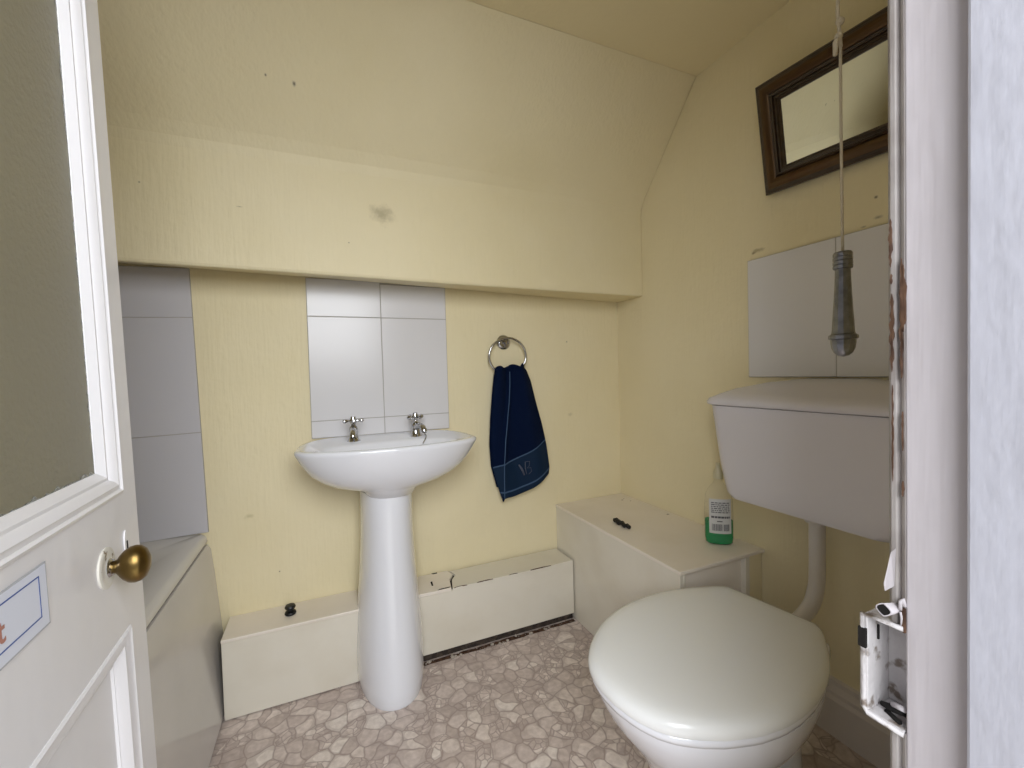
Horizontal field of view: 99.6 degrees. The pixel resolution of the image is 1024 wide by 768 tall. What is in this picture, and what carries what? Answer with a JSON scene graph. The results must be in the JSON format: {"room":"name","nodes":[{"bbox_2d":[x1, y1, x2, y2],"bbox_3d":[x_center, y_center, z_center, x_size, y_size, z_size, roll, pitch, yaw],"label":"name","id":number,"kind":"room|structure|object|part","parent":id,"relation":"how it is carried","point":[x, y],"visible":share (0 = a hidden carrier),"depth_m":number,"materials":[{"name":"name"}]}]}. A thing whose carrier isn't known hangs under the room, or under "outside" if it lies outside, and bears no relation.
{"room":"bathroom","nodes":[
{"label":"bathroom","id":0,"kind":"room"},
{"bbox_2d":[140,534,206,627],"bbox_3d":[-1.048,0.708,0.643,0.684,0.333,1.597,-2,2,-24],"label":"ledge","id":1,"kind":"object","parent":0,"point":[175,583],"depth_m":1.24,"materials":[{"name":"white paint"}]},
{"bbox_2d":[118,263,620,633],"bbox_3d":[-0.604,-0.119,1.754,2.650,2.400,0.100,-2,2,-24],"label":"wall","id":2,"kind":"structure","parent":0,"point":[278,535],"depth_m":1.69,"materials":[{"name":"beige paint"}]},
{"bbox_2d":[118,265,208,542],"bbox_3d":[-1.319,0.076,1.384,0.529,0.910,0.008,-4,2,-24],"label":"tile panel","id":3,"kind":"object","parent":2,"relation":"attached to","point":[156,302],"visible":0.41,"depth_m":1.45,"materials":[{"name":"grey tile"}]},
{"bbox_2d":[305,278,448,438],"bbox_3d":[-0.520,-0.104,1.731,0.532,0.604,0.008,-2,2,-24],"label":"backsplash","id":4,"kind":"structure","parent":2,"relation":"attached to","point":[377,352],"depth_m":1.72,"materials":[{"name":"grey tile"}]},
{"bbox_2d":[488,335,526,370],"bbox_3d":[-0.025,-0.129,1.924,0.186,0.182,0.048,-2,2,-24],"label":"towel ring","id":5,"kind":"object","parent":2,"relation":"attached to","point":[503,342],"visible":0.82,"depth_m":1.92,"materials":[{"name":"silver metal"}]},
{"bbox_3d":[-0.031,-0.186,1.923,0.066,0.066,0.044,-2,2,-24],"label":"wall plate","id":6,"kind":"part","parent":5,"relation":"part of","materials":[{"name":"silver metal"}]},
{"bbox_2d":[489,363,548,501],"bbox_3d":[0.038,0.210,1.930,0.290,0.606,0.071,-2,2,-24],"label":"towel","id":7,"kind":"object","parent":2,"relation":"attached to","point":[519,460],"visible":1,"depth_m":1.91,"materials":[{"name":"blue fabric"}]},
{"bbox_2d":[97,0,695,302],"bbox_3d":[-0.496,-0.761,1.450,2.450,0.798,0.524,-2,2,-24],"label":"wall","id":8,"kind":"structure","parent":0,"point":[451,144],"depth_m":1.44,"materials":[{"name":"beige paint"}]},
{"bbox_2d":[209,617,876,767],"bbox_3d":[-0.217,1.118,0.981,2.650,0.050,1.860,-2,2,-24],"label":"floor","id":9,"kind":"structure","parent":0,"point":[529,701],"depth_m":1.37,"materials":[{"name":"plastic"}]},
{"bbox_2d":[140,534,223,767],"bbox_3d":[-1.023,0.832,0.656,0.732,0.583,1.597,-2,2,-24],"label":"pipe boxing","id":10,"kind":"object","parent":9,"relation":"on","point":[184,628],"visible":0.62,"depth_m":1.19,"materials":[{"name":"beige paint"}]},
{"bbox_2d":[221,590,358,720],"bbox_3d":[-0.772,0.954,1.555,0.426,0.268,0.157,-2,2,-24],"label":"pipe boxing","id":11,"kind":"object","parent":9,"relation":"on","point":[270,658],"visible":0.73,"depth_m":1.49,"materials":[{"name":"beige paint"}]},
{"bbox_2d":[285,603,295,616],"bbox_3d":[-0.791,0.804,1.544,0.038,0.034,0.038,-2,2,-24],"label":"plug","id":12,"kind":"object","parent":11,"relation":"on","point":[291,611],"visible":1,"depth_m":1.53,"materials":[{"name":"black"}]},
{"bbox_2d":[294,412,475,710],"bbox_3d":[-0.432,0.600,1.569,0.604,0.965,0.391,-2,2,-24],"label":"washbasin","id":13,"kind":"object","parent":9,"relation":"on","point":[386,468],"visible":1,"depth_m":1.48,"materials":[{"name":"white ceramic"}]},
{"bbox_3d":[-0.592,0.134,1.612,0.060,0.029,0.060,-1,2,19],"label":"tap handle","id":14,"kind":"part","parent":13,"relation":"part of","materials":[{"name":"silver metal"}]},
{"bbox_2d":[294,430,475,498],"bbox_3d":[-0.441,0.297,1.561,0.604,0.191,0.391,-2,2,-24],"label":"basin","id":15,"kind":"object","parent":13,"relation":"in","point":[385,465],"depth_m":1.44,"materials":[{"name":"white ceramic"}]},
{"bbox_3d":[-0.380,0.126,1.700,0.060,0.029,0.060,-2,2,-7],"label":"tap handle","id":16,"kind":"part","parent":13,"relation":"part of","materials":[{"name":"silver metal"}]},
{"bbox_2d":[417,548,573,660],"bbox_3d":[-0.074,0.927,1.858,0.699,0.274,0.160,-2,2,-24],"label":"pipe boxing","id":17,"kind":"object","parent":9,"relation":"on","point":[465,608],"visible":0.84,"depth_m":1.79,"materials":[{"name":"beige paint"}]},
{"bbox_2d":[424,619,574,665],"bbox_3d":[-0.052,1.065,1.785,0.720,0.001,0.024,-2,2,-24],"label":"exposed floor edge","id":18,"kind":"structure","parent":9,"relation":"on","point":[572,620],"depth_m":1.79,"materials":[{"name":"brown wood"}]},
{"bbox_2d":[425,621,571,665],"bbox_3d":[-0.044,1.060,1.786,0.677,0.011,0.030,-2,2,-24],"label":"crumbs","id":19,"kind":"object","parent":18,"relation":"on","point":[452,656],"visible":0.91,"depth_m":1.76,"materials":[{"name":"beige"}]},
{"bbox_2d":[556,493,764,635],"bbox_3d":[0.546,0.809,1.784,0.384,0.477,0.788,-2,2,-24],"label":"corner boxing","id":20,"kind":"object","parent":9,"relation":"on","point":[615,566],"visible":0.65,"depth_m":1.66,"materials":[{"name":"beige paint"}]},
{"bbox_2d":[613,518,630,528],"bbox_3d":[0.446,0.564,1.756,0.032,0.023,0.105,-2,2,-24],"label":"tie","id":21,"kind":"object","parent":20,"relation":"on","point":[617,521],"visible":1,"depth_m":1.75,"materials":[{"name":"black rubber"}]},
{"bbox_2d":[705,462,732,544],"bbox_3d":[0.744,0.426,1.559,0.094,0.290,0.065,-1,2,14],"label":"soap bottle","id":22,"kind":"object","parent":20,"relation":"on","point":[719,523],"visible":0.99,"depth_m":1.53,"materials":[{"name":"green plastic"}]},
{"bbox_2d":[713,462,722,478],"bbox_3d":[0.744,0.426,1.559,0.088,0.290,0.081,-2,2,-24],"label":"nozzle","id":23,"kind":"object","parent":22,"relation":"on","point":[717,473],"depth_m":1.55,"materials":[{"name":"beige plastic"}]},
{"bbox_2d":[711,502,729,530],"bbox_3d":[0.738,0.469,1.531,0.061,0.101,0.005,-1,2,14],"label":"label","id":24,"kind":"object","parent":22,"relation":"attached to","point":[720,511],"depth_m":1.53,"materials":[{"name":"grey paper"}]},
{"bbox_2d":[588,586,830,767],"bbox_3d":[0.503,0.836,1.051,0.682,0.480,0.453,-2,2,-24],"label":"toilet","id":25,"kind":"object","parent":9,"relation":"on","point":[711,676],"visible":1,"depth_m":0.90,"materials":[{"name":"white ceramic"}]},
{"bbox_3d":[0.463,0.648,1.031,0.594,0.018,0.444,-2,2,-24],"label":"seat","id":26,"kind":"part","parent":25,"relation":"part of","materials":[{"name":"white plastic"}]},
{"bbox_2d":[780,748,802,767],"bbox_3d":[0.664,0.916,1.161,0.307,0.305,0.120,-3,2,-32],"label":"outlet","id":27,"kind":"object","parent":25,"relation":"attached to","point":[795,761],"depth_m":1.16,"materials":[{"name":"white"}]},
{"bbox_2d":[467,0,789,75],"bbox_3d":[-0.282,-1.202,0.917,2.650,0.100,1.860,-2,2,-24],"label":"ceiling","id":28,"kind":"structure","parent":0,"point":[687,36],"depth_m":1.42,"materials":[{"name":"beige paint"}]},
{"bbox_2d":[828,0,858,356],"bbox_3d":[0.365,-0.597,0.483,0.070,1.131,0.070,-2,2,-24],"label":"pull cord","id":29,"kind":"object","parent":28,"relation":"hanging from","point":[843,338],"visible":1,"depth_m":0.49,"materials":[{"name":"grey metal"}]},
{"bbox_3d":[0.360,-0.761,0.479,0.006,0.760,0.004,-1,2,21],"label":"cord","id":30,"kind":"part","parent":29,"relation":"part of","materials":[{"name":"beige fabric"}]},
{"bbox_3d":[0.375,-0.271,0.492,0.005,0.240,0.003,-2,2,-24],"label":"cord","id":31,"kind":"part","parent":29,"relation":"part of","materials":[{"name":"beige fabric"}]},
{"bbox_3d":[0.381,-0.091,0.498,0.028,0.120,0.028,-3,2,-39],"label":"pull handle","id":32,"kind":"part","parent":29,"relation":"part of","materials":[{"name":"grey metal"}]},
{"bbox_2d":[617,0,889,691],"bbox_3d":[0.937,-0.152,1.411,0.100,2.400,1.760,-2,2,-24],"label":"wall","id":33,"kind":"structure","parent":0,"point":[707,212],"depth_m":1.59,"materials":[{"name":"beige paint"}]},
{"bbox_2d":[707,378,889,621],"bbox_3d":[0.843,0.352,1.212,0.263,0.729,0.631,-2,2,-24],"label":"cistern","id":34,"kind":"object","parent":33,"relation":"attached to","point":[815,451],"visible":0.72,"depth_m":1.16,"materials":[{"name":"white ceramic"}]},
{"bbox_3d":[0.856,0.028,1.213,0.215,0.082,0.631,-2,2,-24],"label":"lid","id":35,"kind":"part","parent":34,"relation":"part of","materials":[{"name":"white ceramic"}]},
{"bbox_3d":[0.866,0.220,1.220,0.204,0.299,0.603,-2,2,-24],"label":"tank","id":36,"kind":"part","parent":34,"relation":"part of","materials":[{"name":"white ceramic"}]},
{"bbox_2d":[748,223,888,376],"bbox_3d":[0.942,-0.222,1.255,0.008,0.404,0.566,-2,2,-24],"label":"wall tiles","id":37,"kind":"structure","parent":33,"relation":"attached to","point":[791,292],"depth_m":1.31,"materials":[{"name":"grey tile"}]},
{"bbox_2d":[755,6,887,195],"bbox_3d":[0.913,-0.764,1.148,0.084,0.348,0.552,-2,2,-24],"label":"wall mirror","id":38,"kind":"object","parent":33,"relation":"attached to","point":[798,107],"visible":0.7,"depth_m":1.21,"materials":[{"name":"dark brown wood"},{"name":"mirror glass"}]},
{"bbox_2d":[781,40,887,163],"bbox_3d":[0.918,-0.764,1.151,0.004,0.198,0.408,-14,9,-23],"label":"mirror glass","id":39,"kind":"object","parent":38,"relation":"attached to","point":[810,114],"depth_m":1.19,"materials":[{"name":"mirror"}]},
{"bbox_2d":[817,675,889,767],"bbox_3d":[1.041,0.970,1.122,0.022,0.168,0.805,-2,2,-24],"label":"baseboard","id":40,"kind":"structure","parent":33,"relation":"attached to","point":[842,716],"depth_m":1.24,"materials":[{"name":"beige paint"}]},
{"bbox_3d":[0.092,-0.044,0.165,2.450,2.300,0.130,-2,2,-24],"label":"wall","id":41,"kind":"structure","parent":0,"visible":0},
{"bbox_2d":[858,608,906,737],"bbox_3d":[0.309,0.228,0.351,0.037,0.087,0.030,-2,2,-24],"label":"lock keeper","id":42,"kind":"object","parent":41,"relation":"attached to","point":[882,643],"visible":0.73,"depth_m":0.36,"materials":[{"name":"paint"}]},
{"bbox_2d":[884,549,895,590],"bbox_3d":[0.296,0.145,0.339,0.001,0.036,0.007,-3,2,-38],"label":"flake","id":43,"kind":"object","parent":41,"relation":"attached to","point":[890,573],"visible":1,"depth_m":0.34,"materials":[{"name":"grey paint"}]},
{"bbox_2d":[876,598,906,632],"bbox_3d":[0.295,0.176,0.335,0.013,0.027,0.016,-2,2,-24],"label":"broken staple","id":44,"kind":"object","parent":41,"relation":"attached to","point":[885,609],"visible":1,"depth_m":0.33,"materials":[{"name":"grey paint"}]},
{"bbox_2d":[888,0,967,767],"bbox_3d":[0.318,0.080,0.323,0.036,2.030,0.052,-2,2,-24],"label":"trim","id":45,"kind":"structure","parent":41,"relation":"attached to","point":[928,39],"depth_m":0.31,"materials":[{"name":"grey paint"}]},
{"bbox_2d":[967,0,1023,767],"bbox_3d":[0.346,0.082,0.243,0.047,2.030,0.116,-2,2,-24],"label":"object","id":46,"kind":"structure","parent":41,"relation":"attached to","point":[995,475],"depth_m":0.27,"materials":[{"name":"grey paint"}]},
{"bbox_3d":[-0.296,0.106,0.002,0.047,2.030,0.154,-2,2,-24],"label":"trim","id":47,"kind":"structure","parent":0,"visible":0},
{"bbox_2d":[0,0,156,767],"bbox_3d":[-0.446,0.125,0.384,0.083,1.955,0.652,-4,2,-26],"label":"door","id":48,"kind":"structure","parent":47,"relation":"attached to","point":[78,695],"depth_m":0.52,"materials":[{"name":"white paint"}]},
{"bbox_2d":[0,561,50,670],"bbox_3d":[-0.410,0.212,0.313,0.002,0.064,0.280,-2,2,-26],"label":"door sign","id":49,"kind":"object","parent":48,"relation":"attached to","point":[24,604],"visible":1,"depth_m":0.40,"materials":[{"name":"grey laminate"}]},
{"bbox_3d":[-0.486,-0.294,0.361,0.004,0.845,0.469,-4,2,-26],"label":"glass pane","id":50,"kind":"part","parent":48,"relation":"part of","materials":[{"name":"beige"}]},
{"bbox_3d":[-0.482,-0.294,0.363,0.034,0.913,0.537,-4,2,-26],"label":"glazing moulding","id":51,"kind":"part","parent":48,"relation":"part of","materials":[{"name":"white paint"}]},
{"bbox_3d":[-0.444,0.640,0.394,0.011,0.515,0.464,-4,2,-26],"label":"panel","id":52,"kind":"part","parent":48,"relation":"part of","materials":[{"name":"white paint"}]},
{"bbox_3d":[-0.435,0.640,0.398,0.023,0.575,0.524,-4,2,-26],"label":"panel moulding","id":53,"kind":"part","parent":48,"relation":"part of","materials":[{"name":"white paint"}]},
{"bbox_3d":[-0.508,0.240,0.577,0.043,0.049,0.039,-4,2,-26],"label":"knob","id":54,"kind":"part","parent":48,"relation":"part of","materials":[{"name":"gold metal"}]}
]}

